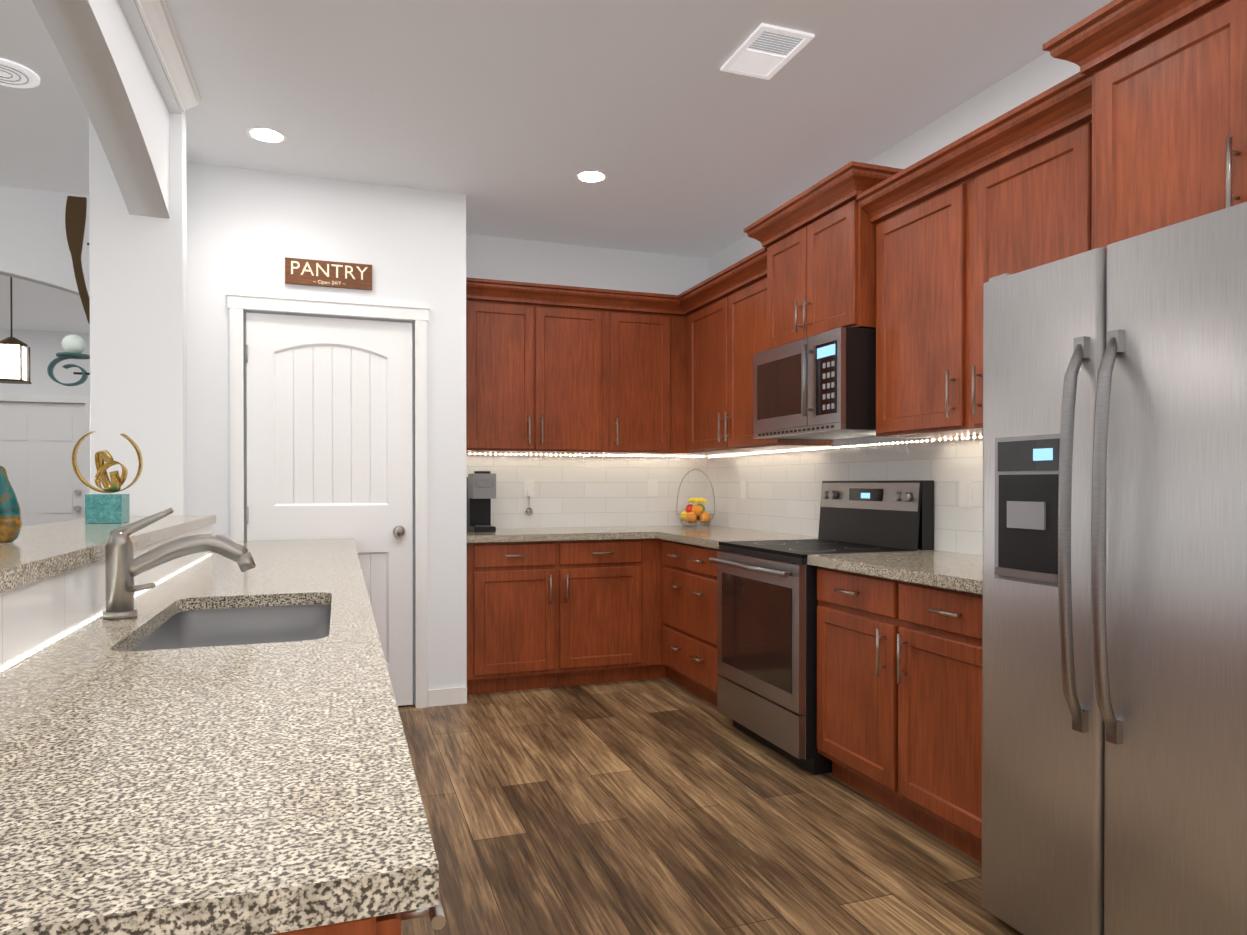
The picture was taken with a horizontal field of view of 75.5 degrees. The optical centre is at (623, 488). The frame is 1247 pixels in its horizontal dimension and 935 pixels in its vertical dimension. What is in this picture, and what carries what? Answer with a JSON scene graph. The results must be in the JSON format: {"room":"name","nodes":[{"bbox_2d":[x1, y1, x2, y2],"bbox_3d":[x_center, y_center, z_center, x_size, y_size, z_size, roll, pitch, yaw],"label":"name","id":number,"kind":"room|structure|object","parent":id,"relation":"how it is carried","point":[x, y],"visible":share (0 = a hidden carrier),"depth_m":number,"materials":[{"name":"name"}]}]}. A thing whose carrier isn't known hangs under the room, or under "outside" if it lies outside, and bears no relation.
{"room":"kitchen","nodes":[
{"label":"kitchen","id":0,"kind":"room"},
{"bbox_2d":[0,466,5,542],"bbox_3d":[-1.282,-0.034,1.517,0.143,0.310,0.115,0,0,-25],"label":"vase","id":1,"kind":"object","parent":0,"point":[2,470],"depth_m":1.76,"materials":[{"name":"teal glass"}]},
{"bbox_2d":[0,186,89,298],"bbox_3d":[-4.800,-0.214,3.870,4.600,2.800,0.140,0,0,-19],"label":"wall","id":2,"kind":"structure","parent":0,"point":[34,247],"depth_m":4.37,"materials":[{"name":"white paint"}]},
{"bbox_2d":[0,329,89,403],"bbox_3d":[-6.385,-0.244,8.348,4.590,2.800,0.140,0,0,-19],"label":"wall","id":3,"kind":"structure","parent":0,"point":[45,347],"depth_m":8.39,"materials":[{"name":"white paint"}]},
{"bbox_2d":[0,402,84,526],"bbox_3d":[-6.137,0.126,8.398,0.910,2.040,0.105,0,0,-19],"label":"front door","id":4,"kind":"structure","parent":3,"relation":"in","point":[38,441],"depth_m":8.43,"materials":[{"name":"white wood"}]},
{"bbox_2d":[0,393,89,493],"bbox_3d":[-6.012,0.088,8.397,1.315,2.135,0.016,0,0,-19],"label":"door frame","id":5,"kind":"structure","parent":3,"relation":"attached to","point":[44,398],"depth_m":8.46,"materials":[{"name":"white wood"}]},
{"bbox_2d":[47,334,89,385],"bbox_3d":[-2.235,-0.529,3.331,0.240,0.211,0.120,0,0,-37],"label":"wall sconce","id":6,"kind":"object","parent":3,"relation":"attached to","point":[73,346],"depth_m":3.29,"materials":[{"name":"teal metal"}]},
{"bbox_2d":[32,0,187,515],"bbox_3d":[-1.521,-0.201,1.984,0.330,2.800,4.200,0,0,-19],"label":"wall","id":7,"kind":"structure","parent":0,"point":[137,234],"depth_m":3.24,"materials":[{"name":"white paint"}]},
{"bbox_2d":[65,196,89,323],"bbox_3d":[-2.199,-0.940,3.330,0.184,0.520,0.010,0,0,-19],"label":"art","id":8,"kind":"object","parent":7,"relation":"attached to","point":[76,207],"depth_m":3.31,"materials":[{"name":"brown wood"}]},
{"bbox_2d":[135,0,200,112],"bbox_3d":[-1.263,-1.569,1.853,0.072,0.060,3.120,0,0,-19],"label":"crown molding","id":9,"kind":"structure","parent":7,"relation":"attached to","point":[159,24],"depth_m":2.89,"materials":[{"name":"white"}]},
{"bbox_2d":[140,563,364,590],"bbox_3d":[-1.066,0.736,2.384,0.570,0.920,0.560,0,0,-19],"label":"countertop","id":10,"kind":"structure","parent":0,"point":[224,578],"depth_m":2.47,"materials":[{"name":"beige stone"}]},
{"bbox_2d":[172,551,359,570],"bbox_3d":[-1.253,0.732,2.912,0.570,0.920,0.560,0,0,-19],"label":"countertop","id":11,"kind":"structure","parent":0,"point":[302,558],"depth_m":3.01,"materials":[{"name":"beige stone"}]},
{"bbox_2d":[204,543,356,554],"bbox_3d":[-1.439,0.729,3.440,0.570,0.920,0.560,0,0,-19],"label":"countertop","id":12,"kind":"structure","parent":0,"point":[255,548],"depth_m":3.67,"materials":[{"name":"beige stone"}]},
{"bbox_2d":[237,539,354,542],"bbox_3d":[-1.612,0.726,3.929,0.570,0.920,0.478,0,0,-19],"label":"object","id":13,"kind":"structure","parent":0,"point":[322,540],"depth_m":4.05,"materials":[{"name":"beige stone"}]},
{"bbox_2d":[186,162,466,706],"bbox_3d":[-1.760,-0.219,4.571,1.600,2.800,0.840,0,0,-19],"label":"wall","id":14,"kind":"structure","parent":0,"point":[249,231],"depth_m":4.23,"materials":[{"name":"white paint"}]},
{"bbox_2d":[227,292,428,707],"bbox_3d":[-1.530,0.102,4.236,0.988,2.164,0.110,0,0,-19],"label":"door frame","id":15,"kind":"structure","parent":14,"relation":"attached to","point":[239,304],"depth_m":4.27,"materials":[{"name":"white wood"}]},
{"bbox_2d":[285,257,371,289],"bbox_3d":[-1.529,-1.116,4.187,0.425,0.130,0.023,0,0,-19],"label":"sign","id":16,"kind":"object","parent":14,"relation":"attached to","point":[309,272],"visible":1,"depth_m":4.18,"materials":[{"name":"brown wood"}]},
{"bbox_2d":[246,312,412,705],"bbox_3d":[-1.522,0.138,4.205,0.821,2.068,0.118,0,0,-19],"label":"pantry door","id":17,"kind":"structure","parent":14,"relation":"in","point":[329,432],"depth_m":4.25,"materials":[{"name":"white wood"}]},
{"bbox_2d":[428,687,466,706],"bbox_3d":[-4.628,1.122,6.004,6.060,0.100,5.462,0,0,-19],"label":"baseboard","id":18,"kind":"structure","parent":14,"relation":"attached to","point":[447,696],"depth_m":4.40,"materials":[{"name":"white"}]},
{"bbox_2d":[0,0,1112,332],"bbox_3d":[-2.442,-1.635,2.497,8.140,0.060,14.000,0,0,-19],"label":"ceiling","id":19,"kind":"structure","parent":0,"point":[508,118],"depth_m":3.34,"materials":[{"name":"white paint"}]},
{"bbox_2d":[0,277,31,383],"bbox_3d":[-4.556,-1.210,5.996,0.210,0.833,0.210,0,0,-19],"label":"pendant lantern","id":20,"kind":"object","parent":19,"relation":"hanging from","point":[12,360],"visible":0.98,"depth_m":5.95,"materials":[{"name":"white glass"}]},
{"bbox_2d":[0,58,39,87],"bbox_3d":[-2.390,-1.600,3.099,0.236,0.013,0.236,0,0,-19],"label":"ceiling speaker","id":21,"kind":"object","parent":19,"relation":"attached to","point":[14,74],"visible":1,"depth_m":3.12,"materials":[{"name":"white plastic"}]},
{"bbox_2d":[246,127,286,142],"bbox_3d":[-1.625,-1.609,3.666,0.169,0.004,0.169,0,0,-25],"label":"recessed light","id":22,"kind":"object","parent":19,"relation":"in","point":[266,134],"depth_m":3.66,"materials":[{"name":"white"}]},
{"bbox_2d":[575,170,607,182],"bbox_3d":[-0.166,-1.612,4.159,0.169,0.004,0.169,0,0,-25],"label":"recessed light","id":23,"kind":"object","parent":19,"relation":"in","point":[589,176],"depth_m":4.15,"materials":[{"name":"white"}]},
{"bbox_2d":[720,23,814,79],"bbox_3d":[0.522,-1.601,2.960,0.210,0.010,0.320,0,0,-19],"label":"ceiling vent","id":24,"kind":"object","parent":19,"relation":"in","point":[766,51],"visible":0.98,"depth_m":2.95,"materials":[{"name":"white plastic"}]},
{"bbox_2d":[466,234,707,528],"bbox_3d":[-0.273,-0.225,5.464,1.800,2.800,0.146,0,0,-19],"label":"wall","id":25,"kind":"structure","parent":0,"point":[590,491],"depth_m":5.40,"materials":[{"name":"white tile"}]},
{"bbox_2d":[523,479,533,514],"bbox_3d":[-0.622,0.053,5.247,0.066,0.228,0.033,0,0,-19],"label":"electrical outlet","id":26,"kind":"object","parent":25,"relation":"attached to","point":[528,484],"depth_m":5.25,"materials":[{"name":"white plastic"}]},
{"bbox_2d":[466,277,609,455],"bbox_3d":[-0.576,-0.737,5.107,0.877,1.010,0.328,0,0,-19],"label":"upper cabinet","id":27,"kind":"object","parent":25,"relation":"attached to","point":[538,355],"depth_m":4.95,"materials":[{"name":"brown wood"}]},
{"bbox_2d":[610,290,673,455],"bbox_3d":[0.045,-0.739,5.326,0.440,1.010,0.328,0,0,-19],"label":"upper cabinet","id":28,"kind":"object","parent":25,"relation":"attached to","point":[641,323],"depth_m":5.18,"materials":[{"name":"brown wood"}]},
{"bbox_2d":[648,479,657,495],"bbox_3d":[0.202,-0.008,5.552,0.072,0.115,0.006,0,0,-19],"label":"electrical outlet","id":29,"kind":"object","parent":25,"relation":"attached to","point":[652,483],"depth_m":5.55,"materials":[{"name":"white plastic"}]},
{"bbox_2d":[397,677,1023,934],"bbox_3d":[-2.442,1.225,2.516,8.140,0.060,14.000,0,0,-19],"label":"floor","id":30,"kind":"structure","parent":0,"point":[662,806],"depth_m":2.80,"materials":[{"name":"brown wood"}]},
{"bbox_2d":[0,631,389,710],"bbox_3d":[-0.657,0.744,1.224,0.570,0.920,0.420,0,0,-19],"label":"countertop","id":31,"kind":"structure","parent":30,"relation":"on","point":[117,672],"depth_m":1.27,"materials":[{"name":"beige stone"}]},
{"bbox_2d":[12,583,377,650],"bbox_3d":[-0.850,0.740,1.771,0.570,0.920,0.740,0,0,-19],"label":"countertop","id":32,"kind":"structure","parent":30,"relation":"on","point":[241,612],"depth_m":2.07,"materials":[{"name":"beige stone"}]},
{"bbox_2d":[102,507,255,618],"bbox_3d":[-0.980,0.160,1.781,0.304,0.237,0.093,0,0,-19],"label":"faucet","id":33,"kind":"object","parent":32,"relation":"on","point":[124,567],"visible":1,"depth_m":1.75,"materials":[{"name":"silver metal"}]},
{"bbox_2d":[0,679,445,934],"bbox_3d":[-0.499,0.747,0.776,0.570,0.920,0.530,0,0,-19],"label":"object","id":34,"kind":"structure","parent":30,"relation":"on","point":[207,743],"depth_m":0.70,"materials":[{"name":"beige stone"}]},
{"bbox_2d":[0,515,215,594],"bbox_3d":[-1.384,0.137,1.826,0.422,0.035,3.128,0,0,-19],"label":"countertop","id":35,"kind":"structure","parent":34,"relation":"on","point":[40,552],"depth_m":1.77,"materials":[{"name":"beige stone"}]},
{"bbox_2d":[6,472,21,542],"bbox_3d":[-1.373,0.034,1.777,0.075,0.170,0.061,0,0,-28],"label":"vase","id":36,"kind":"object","parent":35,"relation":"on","point":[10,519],"depth_m":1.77,"materials":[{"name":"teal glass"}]},
{"bbox_2d":[72,431,142,523],"bbox_3d":[-1.722,-0.040,2.688,0.212,0.306,0.140,0,0,-19],"label":"sculpture","id":37,"kind":"object","parent":35,"relation":"on","point":[107,508],"visible":1,"depth_m":2.66,"materials":[{"name":"teal stone"}]},
{"bbox_2d":[467,545,645,693],"bbox_3d":[-0.468,0.738,5.000,1.010,0.880,0.618,0,0,-19],"label":"base cabinet","id":38,"kind":"object","parent":30,"relation":"on","point":[558,607],"depth_m":4.71,"materials":[{"name":"brown wood"}]},
{"bbox_2d":[466,525,817,556],"bbox_3d":[0.005,0.281,4.672,1.790,0.040,1.534,0,0,-19],"label":"countertop","id":39,"kind":"structure","parent":38,"relation":"on","point":[562,542],"depth_m":4.71,"materials":[{"name":"beige stone"}]},
{"bbox_2d":[466,471,495,531],"bbox_3d":[-0.878,0.075,4.959,0.138,0.365,0.300,0,0,-19],"label":"coffee maker","id":40,"kind":"object","parent":39,"relation":"on","point":[481,489],"visible":1,"depth_m":4.87,"materials":[{"name":"black"}]},
{"bbox_2d":[676,469,714,526],"bbox_3d":[0.489,0.060,5.441,0.265,0.386,0.265,0,0,-19],"label":"fruit basket","id":41,"kind":"object","parent":39,"relation":"on","point":[691,514],"visible":1,"depth_m":5.40,"materials":[{"name":"food"}]},
{"bbox_2d":[658,549,721,705],"bbox_3d":[0.671,0.741,4.566,0.618,0.880,0.849,0,0,-19],"label":"base cabinet","id":42,"kind":"object","parent":30,"relation":"on","point":[687,582],"depth_m":4.52,"materials":[{"name":"brown wood"}]},
{"bbox_2d":[709,480,933,774],"bbox_3d":[0.884,0.574,3.761,0.731,1.225,0.767,0,0,-19],"label":"range","id":43,"kind":"object","parent":30,"relation":"on","point":[767,602],"visible":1,"depth_m":3.60,"materials":[{"name":"metal"}]},
{"bbox_2d":[807,550,982,862],"bbox_3d":[1.236,0.733,2.908,0.656,0.920,1.074,0,0,-19],"label":"base cabinet","id":44,"kind":"object","parent":30,"relation":"on","point":[899,682],"visible":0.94,"depth_m":2.80,"materials":[{"name":"brown wood"}]},
{"bbox_2d":[982,202,1246,934],"bbox_3d":[1.467,0.310,1.933,0.840,1.777,0.902,0,0,-19],"label":"fridge","id":45,"kind":"object","parent":30,"relation":"on","point":[1114,707],"visible":1,"depth_m":1.82,"materials":[{"name":"silver metal"}]},
{"bbox_2d":[708,52,1079,555],"bbox_3d":[2.135,-0.198,1.545,0.146,2.800,9.140,0,0,-19],"label":"wall","id":46,"kind":"structure","parent":0,"point":[784,490],"depth_m":3.79,"materials":[{"name":"white tile"}]},
{"bbox_2d":[741,481,746,498],"bbox_3d":[0.772,0.004,5.180,0.007,0.115,0.072,0,0,-19],"label":"electrical outlet","id":47,"kind":"object","parent":46,"relation":"attached to","point":[743,483],"depth_m":5.16,"materials":[{"name":"white plastic"}]},
{"bbox_2d":[686,252,833,455],"bbox_3d":[0.762,-0.735,4.735,0.328,1.010,1.123,0,0,-19],"label":"upper cabinet","id":48,"kind":"object","parent":46,"relation":"attached to","point":[724,316],"depth_m":4.70,"materials":[{"name":"brown wood"}]},
{"bbox_2d":[762,164,905,351],"bbox_3d":[1.043,-1.014,3.816,0.408,0.650,0.770,0,0,-19],"label":"upper cabinet","id":49,"kind":"object","parent":46,"relation":"attached to","point":[816,250],"depth_m":3.63,"materials":[{"name":"brown wood"}]},
{"bbox_2d":[753,327,875,439],"bbox_3d":[0.988,-0.468,3.800,0.524,0.428,0.760,0,0,-19],"label":"microwave","id":50,"kind":"object","parent":49,"relation":"attached to","point":[821,386],"visible":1,"depth_m":3.56,"materials":[{"name":"silver metal"}]},
{"bbox_2d":[959,479,972,506],"bbox_3d":[1.421,0.016,3.341,0.007,0.115,0.072,0,0,-19],"label":"electrical outlet","id":51,"kind":"object","parent":46,"relation":"attached to","point":[965,492],"depth_m":3.34,"materials":[{"name":"white plastic"}]},
{"bbox_2d":[870,80,1077,439],"bbox_3d":[1.396,-0.723,2.935,0.328,1.010,1.126,0,0,-19],"label":"upper cabinet","id":52,"kind":"object","parent":46,"relation":"attached to","point":[1004,200],"depth_m":2.94,"materials":[{"name":"brown wood"}]},
{"bbox_3d":[-2.443,-0.205,2.507,8.140,2.800,14.000,0,0,-19],"label":"wall","id":53,"kind":"structure","parent":0,"visible":0},
{"bbox_2d":[1078,0,1246,253],"bbox_3d":[1.677,-0.949,1.974,0.438,0.695,0.863,0,0,-19],"label":"upper cabinet","id":54,"kind":"object","parent":53,"relation":"attached to","point":[1136,124],"depth_m":2.10,"materials":[{"name":"brown wood"}]}
]}

